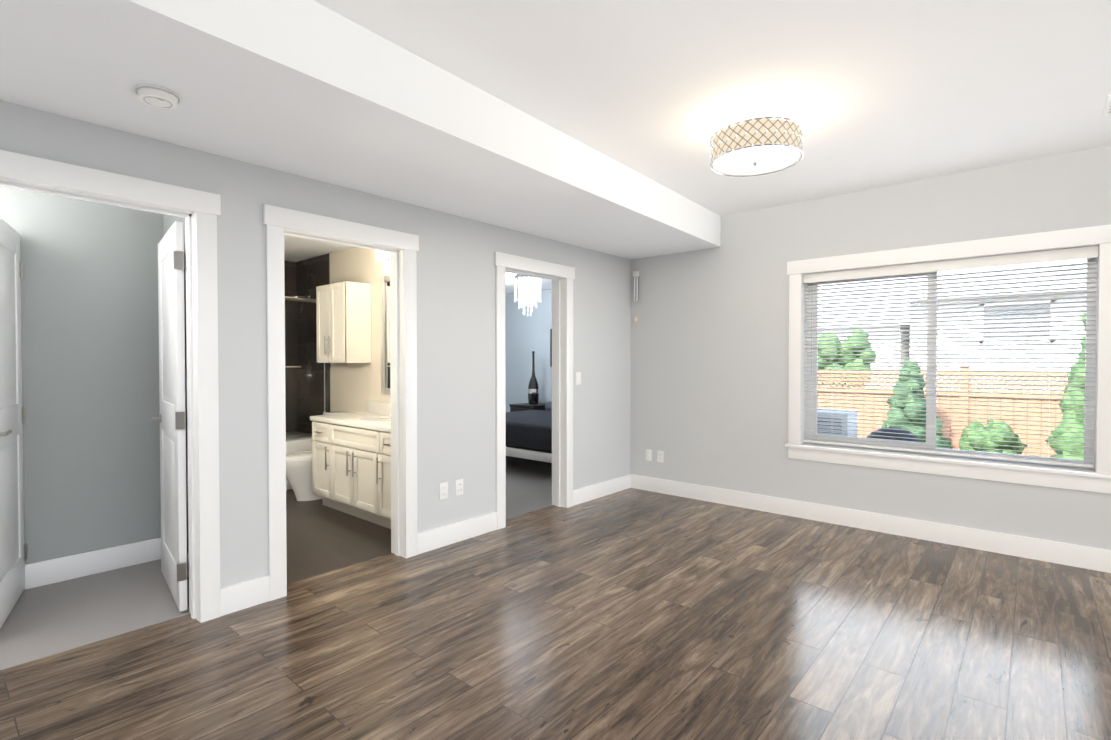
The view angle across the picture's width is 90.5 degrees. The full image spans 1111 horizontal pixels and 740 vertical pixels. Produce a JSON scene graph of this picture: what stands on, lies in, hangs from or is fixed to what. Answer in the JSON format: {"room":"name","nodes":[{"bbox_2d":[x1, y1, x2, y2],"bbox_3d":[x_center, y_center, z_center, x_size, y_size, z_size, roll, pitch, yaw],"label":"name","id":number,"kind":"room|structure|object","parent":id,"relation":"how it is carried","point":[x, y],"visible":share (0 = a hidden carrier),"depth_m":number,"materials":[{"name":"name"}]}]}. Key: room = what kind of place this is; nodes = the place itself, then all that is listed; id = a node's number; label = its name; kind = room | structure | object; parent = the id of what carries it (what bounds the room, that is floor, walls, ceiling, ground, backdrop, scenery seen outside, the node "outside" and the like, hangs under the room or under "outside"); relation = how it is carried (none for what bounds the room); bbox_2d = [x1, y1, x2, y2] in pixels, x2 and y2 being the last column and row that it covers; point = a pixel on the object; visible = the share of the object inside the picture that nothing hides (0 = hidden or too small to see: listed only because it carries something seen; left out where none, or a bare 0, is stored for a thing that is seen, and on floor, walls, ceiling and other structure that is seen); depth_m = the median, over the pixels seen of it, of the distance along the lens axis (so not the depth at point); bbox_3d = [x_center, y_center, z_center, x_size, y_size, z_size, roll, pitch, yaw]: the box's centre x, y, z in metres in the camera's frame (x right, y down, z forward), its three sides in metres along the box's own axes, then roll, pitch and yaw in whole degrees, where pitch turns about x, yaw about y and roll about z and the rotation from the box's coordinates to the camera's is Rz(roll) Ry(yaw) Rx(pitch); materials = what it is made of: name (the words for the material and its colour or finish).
{"room":"empty living room","nodes":[
{"label":"empty living room","id":0,"kind":"room"},
{"bbox_2d":[0,187,162,564],"bbox_3d":[-3.316,0.033,2.887,0.100,2.450,2.100,1,1,41],"label":"wall","id":1,"kind":"structure","parent":0,"point":[90,364],"depth_m":3.35,"materials":[{"name":"paint"}]},
{"bbox_2d":[24,537,160,589],"bbox_3d":[-3.239,1.188,2.905,0.016,0.140,2.000,1,1,41],"label":"baseboard","id":2,"kind":"structure","parent":1,"relation":"attached to","point":[46,572],"depth_m":3.36,"materials":[{"name":"white wood"}]},
{"bbox_2d":[163,214,188,551],"bbox_3d":[-2.974,0.015,4.060,3.260,2.450,0.120,1,1,41],"label":"wall","id":3,"kind":"structure","parent":0,"point":[169,221],"depth_m":3.36,"materials":[{"name":"paint"}]},
{"bbox_2d":[187,551,188,576],"bbox_3d":[-2.188,1.182,3.305,1.020,0.140,0.016,1,1,41],"label":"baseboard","id":4,"kind":"structure","parent":3,"relation":"attached to","point":[187,551],"depth_m":3.32,"materials":[{"name":"white wood"}]},
{"bbox_2d":[0,100,630,587],"bbox_3d":[-1.008,-0.110,3.729,0.140,2.710,9.000,1,1,41],"label":"wall","id":5,"kind":"structure","parent":0,"point":[456,346],"depth_m":3.75,"materials":[{"name":"paint"}]},
{"bbox_2d":[0,178,199,621],"bbox_3d":[-2.090,0.234,2.488,0.140,2.060,0.820,1,1,41],"label":"lining","id":6,"kind":"object","parent":5,"relation":"attached to","point":[192,405],"visible":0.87,"depth_m":2.76,"materials":[{"name":"white wood"}]},
{"bbox_2d":[0,217,27,628],"bbox_3d":[-2.822,0.243,2.813,0.127,2.008,0.752,-1,1,-36],"label":"door","id":7,"kind":"structure","parent":6,"relation":"attached to","point":[13,552],"depth_m":2.89,"materials":[{"name":"white wood"}]},
{"bbox_2d":[151,221,187,611],"bbox_3d":[-2.165,0.239,3.104,0.127,2.008,0.752,-1,1,-42],"label":"door","id":8,"kind":"structure","parent":6,"relation":"attached to","point":[171,418],"depth_m":2.95,"materials":[{"name":"white wood"}]},
{"bbox_2d":[0,150,220,622],"bbox_3d":[-2.087,0.192,2.485,0.185,2.145,0.990,1,1,41],"label":"door frame","id":9,"kind":"structure","parent":5,"relation":"attached to","point":[205,206],"depth_m":2.74,"materials":[{"name":"white wood"}]},
{"bbox_2d":[263,204,418,600],"bbox_3d":[-1.304,0.178,3.388,0.185,2.145,0.980,1,1,41],"label":"door frame","id":10,"kind":"structure","parent":5,"relation":"attached to","point":[277,220],"depth_m":3.04,"materials":[{"name":"white wood"}]},
{"bbox_2d":[284,228,404,557],"bbox_3d":[-1.306,0.220,3.390,0.140,2.060,0.810,1,1,41],"label":"lining","id":11,"kind":"object","parent":5,"relation":"attached to","point":[397,274],"visible":0.52,"depth_m":3.67,"materials":[{"name":"white wood"}]},
{"bbox_2d":[439,482,447,499],"bbox_3d":[-0.788,0.853,3.884,0.008,0.116,0.072,1,1,41],"label":"electrical outlet","id":12,"kind":"object","parent":5,"relation":"attached to","point":[443,490],"visible":1,"depth_m":3.88,"materials":[{"name":"white plastic"}]},
{"bbox_2d":[418,512,496,553],"bbox_3d":[-0.697,1.171,3.988,0.016,0.140,0.730,1,1,41],"label":"baseboard","id":13,"kind":"structure","parent":5,"relation":"attached to","point":[432,539],"depth_m":3.96,"materials":[{"name":"white wood"}]},
{"bbox_2d":[455,479,462,495],"bbox_3d":[-0.696,0.851,3.990,0.008,0.116,0.072,1,1,41],"label":"electrical outlet","id":14,"kind":"object","parent":5,"relation":"attached to","point":[458,487],"visible":1,"depth_m":3.98,"materials":[{"name":"white plastic"}]},
{"bbox_2d":[494,252,574,529],"bbox_3d":[-0.209,0.159,4.649,0.185,2.145,0.960,1,1,41],"label":"door frame","id":15,"kind":"structure","parent":5,"relation":"attached to","point":[502,261],"depth_m":4.37,"materials":[{"name":"white wood"}]},
{"bbox_2d":[505,268,564,507],"bbox_3d":[-0.212,0.201,4.652,0.140,2.060,0.790,1,1,41],"label":"lining","id":16,"kind":"object","parent":5,"relation":"attached to","point":[558,391],"visible":0.46,"depth_m":4.92,"materials":[{"name":"white wood"}]},
{"bbox_2d":[576,372,580,384],"bbox_3d":[0.212,0.075,5.023,0.010,0.116,0.072,1,1,41],"label":"light switch","id":17,"kind":"object","parent":5,"relation":"attached to","point":[578,378],"visible":1,"depth_m":5.02,"materials":[{"name":"white plastic"}]},
{"bbox_2d":[573,474,631,505],"bbox_3d":[0.460,1.151,5.321,0.016,0.140,0.940,1,1,41],"label":"baseboard","id":18,"kind":"structure","parent":5,"relation":"attached to","point":[584,494],"depth_m":5.29,"materials":[{"name":"white wood"}]},
{"bbox_2d":[329,247,389,411],"bbox_3d":[-2.141,-0.010,5.706,4.160,2.450,0.100,1,1,41],"label":"wall","id":19,"kind":"structure","parent":0,"point":[354,387],"depth_m":5.45,"materials":[{"name":"paint"}]},
{"bbox_2d":[316,281,370,362],"bbox_3d":[-2.095,-0.450,5.386,0.560,0.760,0.308,1,1,41],"label":"upper cabinet","id":20,"kind":"object","parent":19,"relation":"attached to","point":[343,320],"visible":1,"depth_m":5.25,"materials":[{"name":"white wood"}]},
{"bbox_2d":[366,401,390,412],"bbox_3d":[-1.276,0.363,4.878,1.480,0.101,0.020,1,1,41],"label":"backsplash","id":21,"kind":"structure","parent":19,"relation":"attached to","point":[371,407],"depth_m":5.22,"materials":[{"name":"beige tile"}]},
{"bbox_2d":[375,250,389,260],"bbox_3d":[-1.311,-1.029,4.785,0.740,0.135,0.175,1,1,41],"label":"sconce","id":22,"kind":"object","parent":19,"relation":"attached to","point":[381,255],"visible":0.15,"depth_m":4.93,"materials":[{"name":"silver metal"}]},
{"bbox_2d":[381,275,389,393],"bbox_3d":[-1.264,-0.322,4.850,0.960,1.100,0.032,1,1,41],"label":"bathroom mirror","id":23,"kind":"object","parent":19,"relation":"attached to","point":[385,334],"visible":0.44,"depth_m":5.12,"materials":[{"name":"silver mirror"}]},
{"bbox_2d":[0,0,720,259],"bbox_3d":[-1.060,-1.228,2.592,1.250,0.281,7.040,1,1,41],"label":"ceiling","id":24,"kind":"structure","parent":0,"point":[312,89],"depth_m":2.39,"materials":[{"name":"paint"}]},
{"bbox_2d":[135,84,179,108],"bbox_3d":[-1.549,-1.059,2.145,0.144,0.044,0.144,1,1,41],"label":"smoke detector","id":25,"kind":"object","parent":24,"relation":"attached to","point":[156,96],"visible":1,"depth_m":2.11,"materials":[{"name":"white plastic"}]},
{"bbox_2d":[284,235,551,293],"bbox_3d":[-2.239,-1.273,5.574,4.160,0.080,7.800,1,1,41],"label":"ceiling","id":26,"kind":"structure","parent":0,"point":[296,249],"depth_m":5.74,"materials":[{"name":"paint"}]},
{"bbox_2d":[514,274,541,316],"bbox_3d":[-0.317,-0.928,6.268,0.315,0.632,0.318,1,1,41],"label":"light","id":27,"kind":"object","parent":26,"relation":"hanging from","point":[526,280],"visible":0.92,"depth_m":6.21,"materials":[{"name":"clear glass"}]},
{"bbox_2d":[505,289,551,411],"bbox_3d":[0.284,-0.053,8.501,4.160,2.450,0.100,1,1,41],"label":"wall","id":28,"kind":"structure","parent":0,"point":[525,336],"depth_m":9.09,"materials":[{"name":"paint"}]},
{"bbox_2d":[550,329,551,366],"bbox_3d":[0.067,-0.349,8.597,0.380,0.600,0.028,1,1,41],"label":"framed picture","id":29,"kind":"object","parent":28,"relation":"attached to","point":[550,347],"visible":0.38,"depth_m":8.70},
{"bbox_2d":[0,456,1110,739],"bbox_3d":[-0.540,1.281,3.344,9.700,0.060,9.000,1,1,41],"label":"floor","id":30,"kind":"structure","parent":0,"point":[632,614],"depth_m":2.57,"materials":[{"name":"laminate"}]},
{"bbox_2d":[286,431,313,489],"bbox_3d":[-3.242,0.968,5.498,0.761,0.500,1.652,1,1,41],"label":"bathtub","id":31,"kind":"object","parent":30,"relation":"on","point":[298,445],"depth_m":5.65,"materials":[{"name":"ceramic"}]},
{"bbox_2d":[285,296,326,440],"bbox_3d":[-2.987,-0.009,5.263,0.053,1.458,1.650,1,1,41],"label":"glass frame","id":32,"kind":"object","parent":31,"relation":"on","point":[309,300],"visible":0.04,"depth_m":5.73,"materials":[{"name":"silver metal"}]},
{"bbox_2d":[286,411,354,500],"bbox_3d":[-2.288,0.824,5.290,0.450,0.795,0.729,1,1,41],"label":"toilet","id":33,"kind":"object","parent":30,"relation":"on","point":[299,471],"visible":0.27,"depth_m":5.08,"materials":[{"name":"ceramic"}]},
{"bbox_2d":[312,421,390,528],"bbox_3d":[-1.466,0.843,4.665,1.440,0.776,0.602,1,1,41],"label":"bathroom vanity","id":34,"kind":"object","parent":30,"relation":"on","point":[351,463],"depth_m":4.47,"materials":[{"name":"wood"}]},
{"bbox_2d":[310,413,390,428],"bbox_3d":[-1.458,0.436,4.668,1.480,0.039,0.577,1,1,41],"label":"countertop","id":35,"kind":"structure","parent":34,"relation":"on","point":[371,420],"depth_m":4.69,"materials":[{"name":"beige stone"}]},
{"bbox_2d":[509,403,545,411],"bbox_3d":[-0.342,0.851,8.570,0.524,0.640,0.587,1,1,41],"label":"nightstand","id":36,"kind":"object","parent":30,"relation":"on","point":[523,407],"visible":0.27,"depth_m":8.37,"materials":[{"name":"black wood"}]},
{"bbox_2d":[528,351,538,403],"bbox_3d":[-0.342,0.120,8.544,0.181,0.822,0.181,1,1,41],"label":"vase","id":37,"kind":"object","parent":36,"relation":"on","point":[533,391],"visible":1,"depth_m":8.49,"materials":[{"name":"black glass"}]},
{"bbox_2d":[506,401,551,462],"bbox_3d":[0.048,0.592,7.216,1.760,1.200,2.025,1,1,41],"label":"bed","id":38,"kind":"object","parent":30,"relation":"on","point":[528,434],"visible":0.04,"depth_m":6.27,"materials":[{"name":"black fabric"}]},
{"bbox_2d":[313,0,1110,215],"bbox_3d":[0.503,-1.388,1.332,5.540,0.080,7.390,1,1,41],"label":"ceiling","id":39,"kind":"structure","parent":0,"point":[869,94],"depth_m":2.55,"materials":[{"name":"paint"}]},
{"bbox_2d":[709,113,803,176],"bbox_3d":[1.091,-1.244,3.002,0.486,0.259,0.488,1,1,41],"label":"drum ceiling light","id":40,"kind":"object","parent":39,"relation":"attached to","point":[756,144],"visible":1,"depth_m":2.87,"materials":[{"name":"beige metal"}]},
{"bbox_2d":[1103,94,1110,115],"bbox_3d":[2.899,-1.366,2.796,0.150,0.009,0.300,1,1,41],"label":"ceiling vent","id":41,"kind":"object","parent":39,"relation":"in","point":[1107,110],"visible":0.96,"depth_m":2.85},
{"bbox_2d":[630,145,1110,549],"bbox_3d":[2.886,-0.114,3.991,5.400,2.710,0.220,1,1,41],"label":"wall","id":42,"kind":"structure","parent":0,"point":[709,366],"depth_m":4.66,"materials":[{"name":"paint"}]},
{"bbox_2d":[633,271,638,301],"bbox_3d":[0.821,-0.849,5.605,0.060,0.310,0.029,1,1,41],"label":"door chime","id":43,"kind":"object","parent":42,"relation":"attached to","point":[635,274],"visible":1,"depth_m":5.59,"materials":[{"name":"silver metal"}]},
{"bbox_2d":[634,316,638,322],"bbox_3d":[0.824,-0.514,5.613,0.056,0.070,0.021,1,1,41],"label":"sensor","id":44,"kind":"object","parent":42,"relation":"attached to","point":[636,319],"visible":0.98,"depth_m":5.60,"materials":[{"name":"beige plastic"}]},
{"bbox_2d":[646,449,651,460],"bbox_3d":[0.938,0.858,5.545,0.072,0.116,0.008,1,1,41],"label":"electrical outlet","id":45,"kind":"object","parent":42,"relation":"attached to","point":[648,454],"visible":1,"depth_m":5.54,"materials":[{"name":"white plastic"}]},
{"bbox_2d":[657,450,663,462],"bbox_3d":[1.040,0.859,5.456,0.072,0.116,0.008,1,1,41],"label":"electrical outlet","id":46,"kind":"object","parent":42,"relation":"attached to","point":[660,456],"visible":1,"depth_m":5.45,"materials":[{"name":"white plastic"}]},
{"bbox_2d":[632,474,1110,572],"bbox_3d":[2.764,1.172,3.961,5.280,0.140,0.016,1,1,41],"label":"baseboard","id":47,"kind":"structure","parent":42,"relation":"attached to","point":[1092,558],"depth_m":4.11,"materials":[{"name":"white wood"}]},
{"bbox_2d":[785,224,1110,493],"bbox_3d":[2.763,-0.075,4.063,1.984,1.650,0.264,1,1,41],"label":"window unit","id":48,"kind":"structure","parent":42,"relation":"in","point":[906,443],"depth_m":3.93,"materials":[{"name":"white plastic"}]},
{"bbox_2d":[803,245,1098,467],"bbox_3d":[2.753,-0.088,4.051,1.756,1.400,0.075,1,1,41],"label":"window blind","id":49,"kind":"object","parent":48,"relation":"attached to","point":[1034,257],"visible":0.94,"depth_m":3.93,"materials":[{"name":"white plastic"}]},
{"label":"outside","id":50,"kind":"structure","parent":0,"visible":0},
{"bbox_3d":[11.292,1.250,13.242,30.000,0.100,24.740,1,1,41],"label":"ground","id":51,"kind":"structure","parent":50,"visible":0},
{"bbox_2d":[817,408,857,436],"bbox_3d":[2.660,0.864,5.783,0.830,0.900,0.412,1,1,41],"label":"ac unit","id":52,"kind":"object","parent":51,"relation":"on","point":[838,423],"depth_m":5.46,"materials":[{"name":"grey metal"}]},
{"bbox_2d":[818,327,876,387],"bbox_3d":[5.158,0.237,10.031,1.192,2.024,1.265,1,1,41],"label":"tree","id":53,"kind":"object","parent":51,"relation":"on","point":[845,360],"depth_m":9.72,"materials":[{"name":"green plant"}]},
{"bbox_2d":[818,279,909,387],"bbox_3d":[6.851,-0.701,16.563,7.700,3.700,6.300,1,1,41],"label":"house","id":54,"kind":"structure","parent":51,"relation":"on","point":[881,337],"depth_m":12.85,"materials":[{"name":"white"}]},
{"bbox_2d":[867,427,921,441],"bbox_3d":[3.376,0.943,5.502,0.540,0.750,0.513,1,1,41],"label":"rock","id":55,"kind":"object","parent":51,"relation":"on","point":[893,435],"depth_m":5.38,"materials":[{"name":"grey stone"}]},
{"bbox_2d":[881,360,951,448],"bbox_3d":[4.923,0.660,7.578,0.867,1.605,0.840,1,1,41],"label":"bush","id":56,"kind":"object","parent":51,"relation":"on","point":[944,442],"depth_m":7.46,"materials":[{"name":"green plant"}]},
{"bbox_2d":[818,365,1067,456],"bbox_3d":[5.838,0.607,7.862,14.530,1.350,0.130,1,1,41],"label":"fence","id":57,"kind":"object","parent":51,"relation":"on","point":[948,434],"depth_m":7.80,"materials":[{"name":"brown wood"}]},
{"bbox_2d":[882,258,1086,393],"bbox_3d":[13.252,-1.286,10.655,10.500,5.050,8.820,1,1,41],"label":"house","id":58,"kind":"structure","parent":51,"relation":"on","point":[1016,266],"depth_m":9.87,"materials":[{"name":"white"}]},
{"bbox_2d":[959,419,1027,453],"bbox_3d":[5.747,0.958,7.248,0.718,0.623,0.706,1,1,41],"label":"bush","id":59,"kind":"object","parent":51,"relation":"on","point":[997,443],"depth_m":7.07,"materials":[{"name":"green plant"}]},
{"bbox_2d":[1046,312,1085,459],"bbox_3d":[6.263,0.285,6.255,1.052,2.589,0.963,1,1,41],"label":"bush","id":60,"kind":"object","parent":51,"relation":"on","point":[1070,416],"depth_m":6.29,"materials":[{"name":"green plant"}]},
{"bbox_3d":[-3.577,-0.011,5.775,0.100,2.450,1.680,1,1,41],"label":"wall","id":61,"kind":"structure","parent":0,"visible":0},
{"bbox_2d":[284,253,329,433],"bbox_3d":[-3.245,-0.007,5.486,0.780,2.450,1.676,1,1,41],"label":"shower wall tile","id":62,"kind":"structure","parent":61,"relation":"attached to","point":[306,277],"depth_m":6.25,"materials":[{"name":"black tile"}]},
{"bbox_2d":[291,295,312,381],"bbox_3d":[-2.800,-0.354,6.055,0.140,0.968,0.201,1,1,41],"label":"shower head","id":63,"kind":"object","parent":62,"relation":"attached to","point":[310,373],"visible":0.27,"depth_m":6.10}
]}

